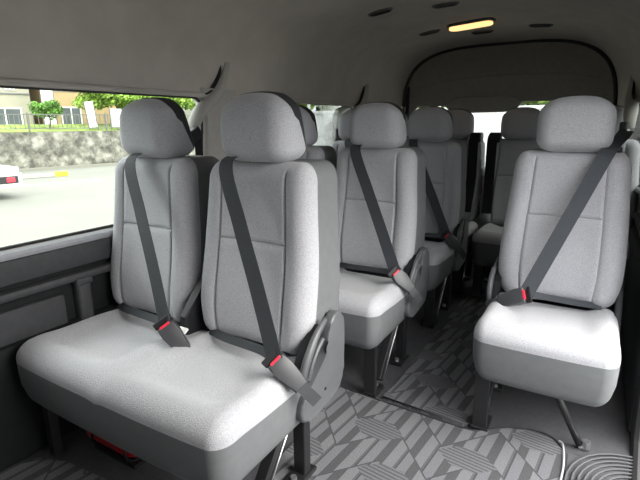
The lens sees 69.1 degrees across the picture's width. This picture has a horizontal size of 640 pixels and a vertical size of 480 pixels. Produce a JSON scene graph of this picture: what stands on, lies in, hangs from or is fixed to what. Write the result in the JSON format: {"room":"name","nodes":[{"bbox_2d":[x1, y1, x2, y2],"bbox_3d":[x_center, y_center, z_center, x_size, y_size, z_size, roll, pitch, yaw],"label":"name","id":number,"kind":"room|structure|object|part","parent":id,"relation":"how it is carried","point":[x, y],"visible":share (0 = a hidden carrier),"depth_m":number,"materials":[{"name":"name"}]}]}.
{"room":"vehicle interior","nodes":[
{"label":"vehicle interior","id":0,"kind":"room"},
{"bbox_2d":[0,97,405,251],"bbox_3d":[-0.519,-0.017,1.991,0.192,1.170,4.400,8,16,30],"label":"wall","id":1,"kind":"structure","parent":0,"point":[199,98],"depth_m":1.92,"materials":[{"name":"metal"}]},
{"bbox_2d":[0,293,67,347],"bbox_3d":[-1.196,0.407,1.026,0.030,0.187,1.320,8,16,30],"label":"trim","id":2,"kind":"structure","parent":1,"relation":"attached to","point":[24,321],"depth_m":1.46,"materials":[{"name":"grey plastic"}]},
{"bbox_2d":[0,261,110,303],"bbox_3d":[-0.634,0.040,1.896,0.050,0.028,3.500,8,16,30],"label":"trim","id":3,"kind":"structure","parent":1,"relation":"attached to","point":[12,294],"depth_m":1.49,"materials":[{"name":"grey plastic"}]},
{"bbox_2d":[0,236,112,287],"bbox_3d":[-0.641,-0.027,1.883,0.035,0.075,3.500,8,16,30],"label":"trim","id":4,"kind":"structure","parent":1,"relation":"attached to","point":[17,270],"depth_m":1.50,"materials":[{"name":"grey plastic"}]},
{"bbox_2d":[0,228,112,261],"bbox_3d":[-0.511,-0.127,2.081,0.119,0.032,4.004,8,16,31],"label":"trim","id":5,"kind":"structure","parent":1,"relation":"attached to","point":[20,252],"depth_m":1.50,"materials":[{"name":"plastic"}]},
{"bbox_2d":[71,275,93,319],"bbox_3d":[-0.816,0.235,1.613,0.048,0.230,0.060,8,16,30],"label":"cover","id":6,"kind":"object","parent":1,"relation":"attached to","point":[81,288],"visible":0.58,"depth_m":1.59,"materials":[{"name":"grey plastic"}]},
{"bbox_2d":[0,257,179,471],"bbox_3d":[-0.631,0.286,1.957,0.049,0.562,3.500,8,16,30],"label":"trim","id":7,"kind":"structure","parent":1,"relation":"attached to","point":[22,424],"depth_m":1.46,"materials":[{"name":"grey plastic"}]},
{"bbox_2d":[0,85,202,250],"bbox_3d":[-0.821,-0.244,1.509,0.085,0.477,1.197,8,16,30],"label":"window","id":8,"kind":"structure","parent":1,"relation":"in","point":[1,86],"depth_m":1.52,"materials":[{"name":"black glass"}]},
{"bbox_2d":[0,78,402,107],"bbox_3d":[-0.531,-0.576,1.828,0.100,0.020,4.253,8,16,31],"label":"trim","id":9,"kind":"structure","parent":1,"relation":"attached to","point":[3,81],"depth_m":1.55,"materials":[{"name":"plastic"}]},
{"bbox_2d":[188,62,229,155],"bbox_3d":[-0.471,-0.448,1.946,0.077,0.589,0.301,8,16,30],"label":"anchor","id":10,"kind":"object","parent":1,"relation":"attached to","point":[205,105],"visible":0.81,"depth_m":1.90,"materials":[{"name":"plastic"}]},
{"bbox_2d":[200,88,236,160],"bbox_3d":[-0.454,-0.406,2.068,0.085,0.503,0.228,8,16,30],"label":"trim","id":11,"kind":"structure","parent":1,"relation":"attached to","point":[213,144],"depth_m":2.01,"materials":[{"name":"plastic"}]},
{"bbox_2d":[332,106,354,143],"bbox_3d":[0.018,-0.597,2.882,0.086,0.483,0.792,8,16,30],"label":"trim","id":12,"kind":"structure","parent":1,"relation":"in","point":[340,110],"depth_m":3.00,"materials":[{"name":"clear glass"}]},
{"bbox_2d":[354,84,368,108],"bbox_3d":[0.251,-0.744,3.109,0.077,0.589,0.301,8,16,30],"label":"anchor","id":13,"kind":"object","parent":1,"relation":"attached to","point":[364,96],"visible":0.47,"depth_m":3.12,"materials":[{"name":"plastic"}]},
{"bbox_2d":[0,0,639,106],"bbox_3d":[0.169,-0.692,1.406,1.684,0.519,4.412,8,16,30],"label":"ceiling","id":14,"kind":"structure","parent":0,"point":[316,50],"depth_m":2.09,"materials":[{"name":"fabric"}]},
{"bbox_2d":[368,7,392,16],"bbox_3d":[0.296,-1.116,2.274,0.131,0.030,0.052,8,16,30],"label":"ceiling speaker","id":15,"kind":"object","parent":14,"relation":"attached to","point":[385,10],"visible":1,"depth_m":2.26,"materials":[{"name":"grey plastic"}]},
{"bbox_2d":[370,10,391,16],"bbox_3d":[0.297,-1.110,2.275,0.111,0.018,0.041,8,16,30],"label":"speaker grille","id":16,"kind":"object","parent":15,"relation":"attached to","point":[379,12],"depth_m":2.27,"materials":[{"name":"black plastic"}]},
{"bbox_2d":[419,29,439,35],"bbox_3d":[0.666,-1.259,2.822,0.132,0.028,0.052,8,16,30],"label":"ceiling speaker","id":17,"kind":"object","parent":14,"relation":"attached to","point":[437,30],"visible":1,"depth_m":2.81,"materials":[{"name":"grey plastic"}]},
{"bbox_2d":[421,31,438,35],"bbox_3d":[0.666,-1.254,2.822,0.112,0.016,0.041,8,16,30],"label":"speaker grille","id":18,"kind":"object","parent":17,"relation":"attached to","point":[428,32],"depth_m":2.81,"materials":[{"name":"black plastic"}]},
{"bbox_2d":[432,1,458,8],"bbox_3d":[0.606,-1.134,2.243,0.132,0.018,0.052,8,16,30],"label":"ceiling speaker","id":19,"kind":"object","parent":14,"relation":"attached to","point":[447,4],"visible":1,"depth_m":2.23,"materials":[{"name":"grey plastic"}]},
{"bbox_2d":[434,4,456,8],"bbox_3d":[0.606,-1.129,2.244,0.112,0.007,0.041,8,16,30],"label":"speaker grille","id":20,"kind":"object","parent":19,"relation":"attached to","point":[437,6],"depth_m":2.24,"materials":[{"name":"black plastic"}]},
{"bbox_2d":[447,17,495,30],"bbox_3d":[0.860,-1.229,2.651,0.270,0.040,0.100,10,18,37],"label":"dome lamp","id":21,"kind":"object","parent":14,"relation":"attached to","point":[482,22],"visible":0.97,"depth_m":2.62,"materials":[{"name":"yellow plastic"}]},
{"bbox_2d":[471,30,493,34],"bbox_3d":[1.000,-1.282,2.863,0.132,0.018,0.053,8,16,30],"label":"ceiling speaker","id":22,"kind":"object","parent":14,"relation":"attached to","point":[479,31],"visible":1,"depth_m":2.85,"materials":[{"name":"grey plastic"}]},
{"bbox_2d":[473,31,490,34],"bbox_3d":[1.000,-1.276,2.864,0.112,0.007,0.041,8,16,30],"label":"speaker grille","id":23,"kind":"object","parent":22,"relation":"attached to","point":[475,32],"depth_m":2.86,"materials":[{"name":"black plastic"}]},
{"bbox_2d":[529,24,553,27],"bbox_3d":[1.263,-1.227,2.657,0.132,0.024,0.052,8,16,30],"label":"ceiling speaker","id":24,"kind":"object","parent":14,"relation":"attached to","point":[530,25],"visible":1,"depth_m":2.65,"materials":[{"name":"grey plastic"}]},
{"bbox_2d":[530,25,550,27],"bbox_3d":[1.262,-1.222,2.658,0.112,0.013,0.041,8,16,30],"label":"speaker grille","id":25,"kind":"object","parent":24,"relation":"attached to","point":[535,26],"depth_m":2.65,"materials":[{"name":"black plastic"}]},
{"bbox_2d":[14,260,630,479],"bbox_3d":[0.184,0.644,1.742,1.760,0.034,4.420,8,16,30],"label":"floor","id":26,"kind":"structure","parent":0,"point":[605,426],"depth_m":1.67,"materials":[{"name":"grey carpet"}]},
{"bbox_2d":[91,433,145,469],"bbox_3d":[-0.640,0.636,1.500,0.200,0.115,0.108,8,16,30],"label":"bracket","id":27,"kind":"object","parent":26,"relation":"on","point":[132,462],"visible":0.27,"depth_m":1.47,"materials":[{"name":"black metal"}]},
{"bbox_2d":[87,431,135,457],"bbox_3d":[-0.608,0.636,1.480,0.365,0.091,0.090,8,16,30],"label":"fire extinguisher","id":28,"kind":"object","parent":27,"relation":"attached to","point":[96,438],"visible":0.05,"depth_m":1.46,"materials":[{"name":"red metal"}]},
{"bbox_3d":[-0.639,0.686,1.512,0.200,0.012,0.070,8,16,30],"label":"plate","id":29,"kind":"part","parent":27,"relation":"part of","materials":[{"name":"black plastic"}]},
{"bbox_2d":[0,386,564,479],"bbox_3d":[-0.325,0.785,1.094,1.499,0.015,1.960,8,16,30],"label":"mat","id":30,"kind":"object","parent":26,"relation":"on","point":[355,435],"visible":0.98,"depth_m":1.49,"materials":[{"name":"grey carpet"}]},
{"bbox_2d":[16,91,343,479],"bbox_3d":[-0.400,0.139,1.389,0.940,1.116,0.647,8,16,30],"label":"passenger seat","id":31,"kind":"object","parent":30,"relation":"on","point":[244,244],"visible":1,"depth_m":1.30,"materials":[{"name":"fabric"}]},
{"bbox_3d":[-0.851,0.562,1.469,0.030,0.265,0.030,8,16,30],"label":"leg","id":32,"kind":"part","parent":31,"relation":"part of","materials":[{"name":"black paint"}]},
{"bbox_3d":[-0.574,-0.005,1.588,0.410,0.544,0.124,8,16,30],"label":"backrest","id":33,"kind":"part","parent":31,"relation":"part of","materials":[{"name":"fabric"}]},
{"bbox_2d":[16,309,296,450],"bbox_3d":[-0.464,0.345,1.350,0.825,0.082,0.430,8,16,30],"label":"seat cushion","id":34,"kind":"object","parent":31,"relation":"on","point":[208,389],"depth_m":1.22,"materials":[{"name":"fabric"}]},
{"bbox_3d":[-0.190,0.046,1.367,0.410,0.544,0.124,8,16,30],"label":"backrest","id":35,"kind":"part","parent":31,"relation":"part of","materials":[{"name":"fabric"}]},
{"bbox_3d":[-0.054,0.576,1.373,0.040,0.270,0.035,8,16,30],"label":"leg","id":36,"kind":"part","parent":31,"relation":"part of","materials":[{"name":"black paint"}]},
{"bbox_3d":[-0.016,0.310,1.274,0.029,0.165,0.135,8,16,30],"label":"recline lever","id":37,"kind":"part","parent":31,"relation":"part of","materials":[{"name":"grey plastic"}]},
{"bbox_3d":[0.317,0.863,0.739,0.026,0.007,1.888,8,16,30],"label":"trim","id":38,"kind":"part","parent":30,"relation":"part of","materials":[{"name":"silver metal"}]},
{"bbox_2d":[298,102,428,397],"bbox_3d":[0.014,-0.034,2.068,0.940,1.116,0.647,8,16,30],"label":"passenger seat","id":39,"kind":"object","parent":26,"relation":"on","point":[382,183],"visible":0.49,"depth_m":1.95,"materials":[{"name":"fabric"}]},
{"bbox_3d":[-0.160,-0.178,2.267,0.410,0.544,0.124,8,16,30],"label":"backrest","id":40,"kind":"part","parent":39,"relation":"part of","materials":[{"name":"fabric"}]},
{"bbox_3d":[0.199,0.485,1.791,0.048,0.240,0.040,8,16,30],"label":"leg","id":41,"kind":"part","parent":39,"relation":"part of","materials":[{"name":"black paint"}]},
{"bbox_2d":[338,267,406,316],"bbox_3d":[-0.049,0.172,2.029,0.825,0.082,0.430,8,16,30],"label":"seat cushion","id":42,"kind":"object","parent":39,"relation":"on","point":[360,295],"depth_m":1.81,"materials":[{"name":"fabric"}]},
{"bbox_3d":[0.224,-0.127,2.046,0.410,0.544,0.124,8,16,30],"label":"backrest","id":43,"kind":"part","parent":39,"relation":"part of","materials":[{"name":"fabric"}]},
{"bbox_3d":[0.360,0.403,2.052,0.040,0.270,0.035,8,16,30],"label":"leg","id":44,"kind":"part","parent":39,"relation":"part of","materials":[{"name":"black paint"}]},
{"bbox_3d":[0.399,0.137,1.953,0.029,0.165,0.135,8,16,30],"label":"recline lever","id":45,"kind":"part","parent":39,"relation":"part of","materials":[{"name":"grey plastic"}]},
{"bbox_2d":[331,106,468,327],"bbox_3d":[0.382,-0.188,2.671,0.940,1.116,0.647,8,16,30],"label":"passenger seat","id":46,"kind":"object","parent":26,"relation":"on","point":[430,128],"visible":0.42,"depth_m":2.55,"materials":[{"name":"fabric"}]},
{"bbox_3d":[0.208,-0.332,2.870,0.410,0.544,0.124,8,16,30],"label":"backrest","id":47,"kind":"part","parent":46,"relation":"part of","materials":[{"name":"fabric"}]},
{"bbox_3d":[0.567,0.331,2.394,0.048,0.240,0.040,8,16,30],"label":"leg","id":48,"kind":"part","parent":46,"relation":"part of","materials":[{"name":"black paint"}]},
{"bbox_3d":[0.592,-0.281,2.649,0.410,0.544,0.124,8,16,30],"label":"backrest","id":49,"kind":"part","parent":46,"relation":"part of","materials":[{"name":"fabric"}]},
{"bbox_2d":[424,241,453,264],"bbox_3d":[0.319,0.019,2.632,0.825,0.082,0.430,8,16,30],"label":"seat cushion","id":50,"kind":"object","parent":46,"relation":"on","point":[440,253],"depth_m":2.41,"materials":[{"name":"fabric"}]},
{"bbox_3d":[0.728,0.249,2.655,0.040,0.270,0.035,8,16,30],"label":"leg","id":51,"kind":"part","parent":46,"relation":"part of","materials":[{"name":"black paint"}]},
{"bbox_3d":[0.767,-0.017,2.556,0.029,0.165,0.135,8,16,30],"label":"recline lever","id":52,"kind":"part","parent":46,"relation":"part of","materials":[{"name":"grey plastic"}]},
{"bbox_2d":[381,282,504,426],"bbox_3d":[0.847,0.436,2.453,0.357,0.013,1.832,8,16,30],"label":"mat","id":53,"kind":"object","parent":26,"relation":"on","point":[439,383],"visible":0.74,"depth_m":1.95,"materials":[{"name":"grey carpet"}]},
{"bbox_2d":[471,105,639,296],"bbox_3d":[1.377,-0.216,2.747,0.883,1.116,0.663,8,16,30],"label":"passenger seat","id":54,"kind":"object","parent":53,"relation":"on","point":[518,125],"visible":0.33,"depth_m":2.86,"materials":[{"name":"fabric"}]},
{"bbox_3d":[0.959,0.221,2.822,0.048,0.240,0.040,8,16,30],"label":"leg","id":55,"kind":"part","parent":54,"relation":"part of","materials":[{"name":"black paint"}]},
{"bbox_3d":[1.121,0.139,3.083,0.040,0.270,0.035,8,16,30],"label":"leg","id":56,"kind":"part","parent":54,"relation":"part of","materials":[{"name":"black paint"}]},
{"bbox_3d":[1.233,-0.358,2.933,0.410,0.544,0.124,8,16,30],"label":"backrest","id":57,"kind":"part","parent":54,"relation":"part of","materials":[{"name":"fabric"}]},
{"bbox_2d":[472,223,629,258],"bbox_3d":[1.344,-0.007,2.696,0.825,0.082,0.430,8,16,30],"label":"seat cushion","id":58,"kind":"object","parent":54,"relation":"on","point":[488,238],"depth_m":2.70,"materials":[{"name":"fabric"}]},
{"bbox_3d":[1.617,-0.307,2.712,0.410,0.544,0.124,8,16,30],"label":"backrest","id":59,"kind":"part","parent":54,"relation":"part of","materials":[{"name":"fabric"}]},
{"bbox_2d":[405,109,484,292],"bbox_3d":[0.635,-0.317,3.180,0.871,1.116,0.647,8,16,30],"label":"passenger seat","id":60,"kind":"object","parent":26,"relation":"on","point":[463,120],"visible":0.18,"depth_m":3.02,"materials":[{"name":"fabric"}]},
{"bbox_3d":[0.849,0.206,2.885,0.048,0.240,0.040,8,16,30],"label":"leg","id":61,"kind":"part","parent":60,"relation":"part of","materials":[{"name":"black paint"}]},
{"bbox_3d":[0.874,-0.406,3.140,0.410,0.544,0.124,8,16,30],"label":"backrest","id":62,"kind":"part","parent":60,"relation":"part of","materials":[{"name":"fabric"}]},
{"bbox_3d":[1.011,0.124,3.146,0.040,0.270,0.035,8,16,30],"label":"leg","id":63,"kind":"part","parent":60,"relation":"part of","materials":[{"name":"black paint"}]},
{"bbox_2d":[468,221,477,236],"bbox_3d":[0.601,-0.106,3.124,0.825,0.082,0.430,8,16,30],"label":"seat cushion","id":64,"kind":"object","parent":60,"relation":"on","point":[473,227],"depth_m":2.96,"materials":[{"name":"fabric"}]},
{"bbox_2d":[470,94,633,450],"bbox_3d":[0.813,0.075,1.614,0.440,1.124,0.656,8,16,30],"label":"passenger seat","id":65,"kind":"object","parent":26,"relation":"on","point":[564,240],"visible":1,"depth_m":1.58,"materials":[{"name":"fabric"}]},
{"bbox_3d":[0.554,0.532,1.586,0.048,0.240,0.040,8,16,30],"label":"leg","id":66,"kind":"part","parent":65,"relation":"part of","materials":[{"name":"black paint"}]},
{"bbox_3d":[0.667,0.173,1.798,0.029,0.165,0.135,8,16,30],"label":"recline lever","id":67,"kind":"part","parent":65,"relation":"part of","materials":[{"name":"grey plastic"}]},
{"bbox_2d":[474,292,620,368],"bbox_3d":[0.765,0.281,1.560,0.410,0.082,0.430,8,16,30],"label":"seat cushion","id":68,"kind":"object","parent":65,"relation":"on","point":[546,336],"depth_m":1.46,"materials":[{"name":"fabric"}]},
{"bbox_3d":[0.872,-0.041,1.672,0.410,0.544,0.124,8,16,30],"label":"backrest","id":69,"kind":"part","parent":65,"relation":"part of","materials":[{"name":"fabric"}]},
{"bbox_3d":[0.778,0.538,1.486,0.144,0.262,0.023,1,14,8],"label":"support rod","id":70,"kind":"part","parent":65,"relation":"part of","materials":[{"name":"black paint"}]},
{"bbox_2d":[566,453,628,479],"bbox_3d":[0.402,0.897,0.643,0.213,0.002,1.900,8,16,30],"label":"trim","id":71,"kind":"structure","parent":26,"relation":"on","point":[571,458],"depth_m":1.41,"materials":[{"name":"rubber"}]},
{"bbox_2d":[405,87,409,137],"bbox_3d":[0.610,-0.556,3.805,0.210,1.320,0.035,8,16,30],"label":"wall","id":72,"kind":"structure","parent":0,"point":[408,89],"depth_m":3.61,"materials":[{"name":"grey plastic"}]},
{"bbox_2d":[444,96,520,111],"bbox_3d":[1.161,-0.976,3.348,0.535,0.105,0.032,8,16,30],"label":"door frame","id":73,"kind":"structure","parent":72,"relation":"attached to","point":[492,103],"depth_m":3.32,"materials":[{"name":"plastic"}]},
{"bbox_2d":[402,39,617,110],"bbox_3d":[1.259,-0.595,3.340,1.448,1.557,0.026,8,16,30],"label":"trim","id":74,"kind":"structure","parent":72,"relation":"attached to","point":[607,59],"depth_m":3.06,"materials":[{"name":"black rubber"}]},
{"bbox_2d":[408,42,612,229],"bbox_3d":[1.296,-0.603,3.401,1.438,1.551,0.035,8,16,30],"label":"door","id":75,"kind":"structure","parent":72,"relation":"in","point":[538,57],"depth_m":3.21,"materials":[{"name":"plastic"}]},
{"bbox_2d":[412,73,612,92],"bbox_3d":[1.285,-1.109,3.256,1.333,0.093,0.009,8,16,30],"label":"door frame","id":76,"kind":"structure","parent":72,"relation":"attached to","point":[529,73],"depth_m":3.19,"materials":[{"name":"plastic"}]},
{"bbox_2d":[628,186,639,234],"bbox_3d":[1.522,-0.090,2.203,0.158,1.170,1.947,7,16,27],"label":"wall","id":77,"kind":"structure","parent":0,"point":[634,225],"depth_m":2.63,"materials":[{"name":"fabric"}]},
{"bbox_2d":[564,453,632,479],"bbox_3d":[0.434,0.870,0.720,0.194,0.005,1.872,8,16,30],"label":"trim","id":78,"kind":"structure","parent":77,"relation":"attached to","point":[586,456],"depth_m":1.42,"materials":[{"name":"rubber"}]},
{"bbox_2d":[619,74,638,130],"bbox_3d":[1.679,-0.615,2.533,0.075,0.589,0.302,9,17,34],"label":"anchor","id":79,"kind":"object","parent":77,"relation":"attached to","point":[631,104],"visible":0.75,"depth_m":2.48,"materials":[{"name":"plastic"}]},
{"bbox_2d":[620,226,639,432],"bbox_3d":[1.390,0.291,2.044,0.055,0.470,1.300,8,16,30],"label":"trim","id":80,"kind":"structure","parent":77,"relation":"attached to","point":[630,321],"depth_m":1.85,"materials":[{"name":"black plastic"}]},
{"bbox_2d":[629,103,639,186],"bbox_3d":[1.735,-0.514,2.495,0.112,0.477,0.721,6,15,23],"label":"window","id":81,"kind":"structure","parent":77,"relation":"in","point":[636,134],"depth_m":2.65,"materials":[{"name":"clear glass"}]},
{"bbox_2d":[629,374,639,479],"bbox_3d":[0.958,0.102,1.320,0.103,1.258,0.257,8,16,30],"label":"trim","id":82,"kind":"structure","parent":77,"relation":"attached to","point":[635,432],"depth_m":1.49,"materials":[{"name":"grey plastic"}]},
{"bbox_2d":[633,212,639,237],"bbox_3d":[1.389,0.002,1.970,0.050,0.028,1.300,8,16,30],"label":"trim","id":83,"kind":"structure","parent":77,"relation":"attached to","point":[636,215],"depth_m":2.31,"materials":[{"name":"black plastic"}]},
{"bbox_2d":[635,187,639,194],"bbox_3d":[1.514,-0.165,2.154,0.104,0.032,1.806,7,16,27],"label":"trim","id":84,"kind":"structure","parent":77,"relation":"attached to","point":[637,189],"depth_m":2.56,"materials":[{"name":"plastic"}]},
{"bbox_2d":[637,196,639,213],"bbox_3d":[1.395,-0.064,1.950,0.035,0.075,1.300,8,16,30],"label":"trim","id":85,"kind":"structure","parent":77,"relation":"attached to","point":[638,205],"depth_m":2.43,"materials":[{"name":"black plastic"}]},
{"label":"outside","id":86,"kind":"structure","parent":0,"visible":0},
{"bbox_2d":[0,165,115,246],"bbox_3d":[-5.800,-3.213,20.705,150.000,0.300,150.000,8,16,30],"label":"ground","id":87,"kind":"structure","parent":86,"point":[34,212],"depth_m":10.27,"materials":[{"name":"grey asphalt"}]},
{"bbox_2d":[0,165,22,187],"bbox_3d":[-9.598,-1.637,9.448,1.722,2.150,5.650,10,18,37],"label":"car","id":88,"kind":"object","parent":87,"relation":"on","point":[10,176],"visible":1,"depth_m":11.03,"materials":[{"name":"white paint"}]},
{"bbox_2d":[6,177,15,182],"bbox_3d":[-7.335,-1.425,11.032,0.022,0.110,0.180,10,18,37],"label":"tail lamp","id":89,"kind":"object","parent":88,"relation":"attached to","point":[8,179],"depth_m":11.03,"materials":[{"name":"red plastic"}]},
{"bbox_2d":[22,171,67,178],"bbox_3d":[-9.976,-2.084,15.361,3.020,0.170,0.160,-14,19,-43],"label":"wheel stop","id":90,"kind":"object","parent":87,"relation":"on","point":[58,173],"visible":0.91,"depth_m":15.89,"materials":[{"name":"yellow paint"}]},
{"bbox_2d":[4,179,99,187],"bbox_3d":[-9.453,-1.407,12.955,6.400,0.006,0.120,-14,19,-43],"label":"road marking","id":91,"kind":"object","parent":87,"relation":"on","point":[96,179],"visible":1,"depth_m":14.16,"materials":[{"name":"white paint"}]},
{"bbox_2d":[19,163,116,171],"bbox_3d":[-9.155,-3.369,20.638,60.000,0.100,0.250,-14,19,-43],"label":"kerb","id":92,"kind":"object","parent":87,"relation":"on","point":[102,164],"visible":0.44,"depth_m":19.19,"materials":[{"name":"grey concrete"}]},
{"bbox_2d":[0,131,194,168],"bbox_3d":[-9.425,-4.105,20.729,60.000,1.490,0.500,-14,19,-43],"label":"wall","id":93,"kind":"structure","parent":87,"relation":"on","point":[21,150],"depth_m":19.16,"materials":[{"name":"stone"}]},
{"bbox_2d":[0,113,189,131],"bbox_3d":[-9.412,-5.186,20.434,60.060,0.730,0.091,-14,19,-43],"label":"railing fence","id":94,"kind":"object","parent":93,"relation":"on","point":[29,128],"visible":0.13,"depth_m":19.12,"materials":[{"name":"grey metal"}]},
{"bbox_3d":[-11.540,-4.656,18.388,0.060,0.730,0.070,-14,19,-43],"label":"post","id":95,"kind":"part","parent":94,"relation":"part of","materials":[{"name":"grey metal"}]},
{"bbox_3d":[-9.412,-5.186,20.434,0.060,0.730,0.070,-14,19,-43],"label":"post","id":96,"kind":"part","parent":94,"relation":"part of","materials":[{"name":"grey metal"}]},
{"bbox_2d":[297,104,335,110],"bbox_3d":[-0.243,-7.994,25.565,5.074,6.554,5.221,8,16,30],"label":"tree","id":97,"kind":"object","parent":87,"relation":"on","point":[318,107],"visible":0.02,"depth_m":24.96,"materials":[{"name":"green plant"}]},
{"bbox_2d":[307,104,544,160],"bbox_3d":[7.440,-4.331,17.213,27.000,3.300,0.230,8,16,30],"label":"window","id":98,"kind":"structure","parent":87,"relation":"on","point":[486,123],"depth_m":17.97,"materials":[{"name":"clear glass"}]},
{"bbox_3d":[7.415,-4.866,17.044,27.000,0.120,0.150,8,16,30],"label":"rail","id":99,"kind":"part","parent":98,"relation":"part of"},
{"bbox_2d":[520,101,550,105],"bbox_3d":[9.125,-6.866,21.287,5.513,6.250,4.595,-3,14,-11],"label":"tree","id":100,"kind":"object","parent":87,"relation":"on","point":[529,102],"visible":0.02,"depth_m":21.41,"materials":[{"name":"green plant"}]},
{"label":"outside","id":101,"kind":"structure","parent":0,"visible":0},
{"bbox_2d":[0,124,119,131],"bbox_3d":[-15.064,-5.573,26.213,60.001,1.800,15.500,-14,19,-43],"label":"terrain","id":102,"kind":"structure","parent":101,"point":[8,129],"depth_m":20.53,"materials":[{"name":"green plant"}]},
{"bbox_2d":[0,88,33,124],"bbox_3d":[-19.810,-8.468,21.676,9.300,6.900,9.120,-14,19,-43],"label":"house","id":103,"kind":"structure","parent":102,"relation":"on","point":[12,101],"depth_m":22.36,"materials":[{"name":"paint"}]},
{"bbox_3d":[-14.991,-5.883,22.172,1.280,0.730,0.020,-14,19,-43],"label":"pane","id":104,"kind":"part","parent":103,"relation":"part of","materials":[{"name":"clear glass"}]},
{"bbox_2d":[27,99,63,127],"bbox_3d":[-11.767,-5.380,20.028,1.381,1.344,1.360,8,16,30],"label":"tree","id":105,"kind":"object","parent":102,"relation":"on","point":[48,107],"visible":0.95,"depth_m":19.73,"materials":[{"name":"green plant"}]},
{"bbox_2d":[39,90,56,123],"bbox_3d":[-12.906,-6.708,21.988,0.580,3.000,0.060,-14,19,-43],"label":"board","id":106,"kind":"object","parent":102,"relation":"on","point":[46,95],"visible":0.15,"depth_m":21.98,"materials":[{"name":"grey metal"}]},
{"bbox_2d":[29,89,115,123],"bbox_3d":[-14.777,-9.864,27.294,5.400,6.600,8.000,-14,19,-43],"label":"house","id":107,"kind":"structure","parent":102,"relation":"on","point":[64,97],"depth_m":24.58,"materials":[{"name":"paint"}]},
{"bbox_3d":[-13.143,-6.489,24.637,0.880,0.980,0.020,-14,19,-43],"label":"pane","id":108,"kind":"part","parent":107,"relation":"part of","materials":[{"name":"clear glass"}]},
{"bbox_2d":[83,101,98,129],"bbox_3d":[-10.189,-5.510,20.701,0.543,1.286,0.060,-14,19,-43],"label":"board","id":109,"kind":"object","parent":102,"relation":"on","point":[89,108],"visible":0.8,"depth_m":20.64,"materials":[{"name":"grey metal"}]},
{"bbox_2d":[71,92,147,110],"bbox_3d":[-10.256,-6.768,22.740,3.461,2.710,3.676,-1,14,-2],"label":"tree","id":110,"kind":"object","parent":102,"relation":"on","point":[120,101],"visible":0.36,"depth_m":21.81,"materials":[{"name":"green plant"}]},
{"bbox_2d":[109,109,121,129],"bbox_3d":[-9.363,-5.538,21.392,0.580,0.950,0.060,-14,19,-43],"label":"board","id":111,"kind":"object","parent":102,"relation":"on","point":[113,112],"visible":0.62,"depth_m":21.30,"materials":[{"name":"grey metal"}]},
{"bbox_2d":[141,96,195,110],"bbox_3d":[-7.853,-7.376,24.872,3.617,2.813,4.033,8,16,30],"label":"tree","id":112,"kind":"object","parent":102,"relation":"on","point":[187,102],"visible":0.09,"depth_m":24.25,"materials":[{"name":"green plant"}]},
{"bbox_2d":[181,106,192,120],"bbox_3d":[-7.113,-11.859,35.005,6.900,6.600,7.500,-14,19,-43],"label":"house","id":113,"kind":"structure","parent":102,"relation":"on","point":[187,112],"depth_m":33.50,"materials":[{"name":"tile"}]}
]}

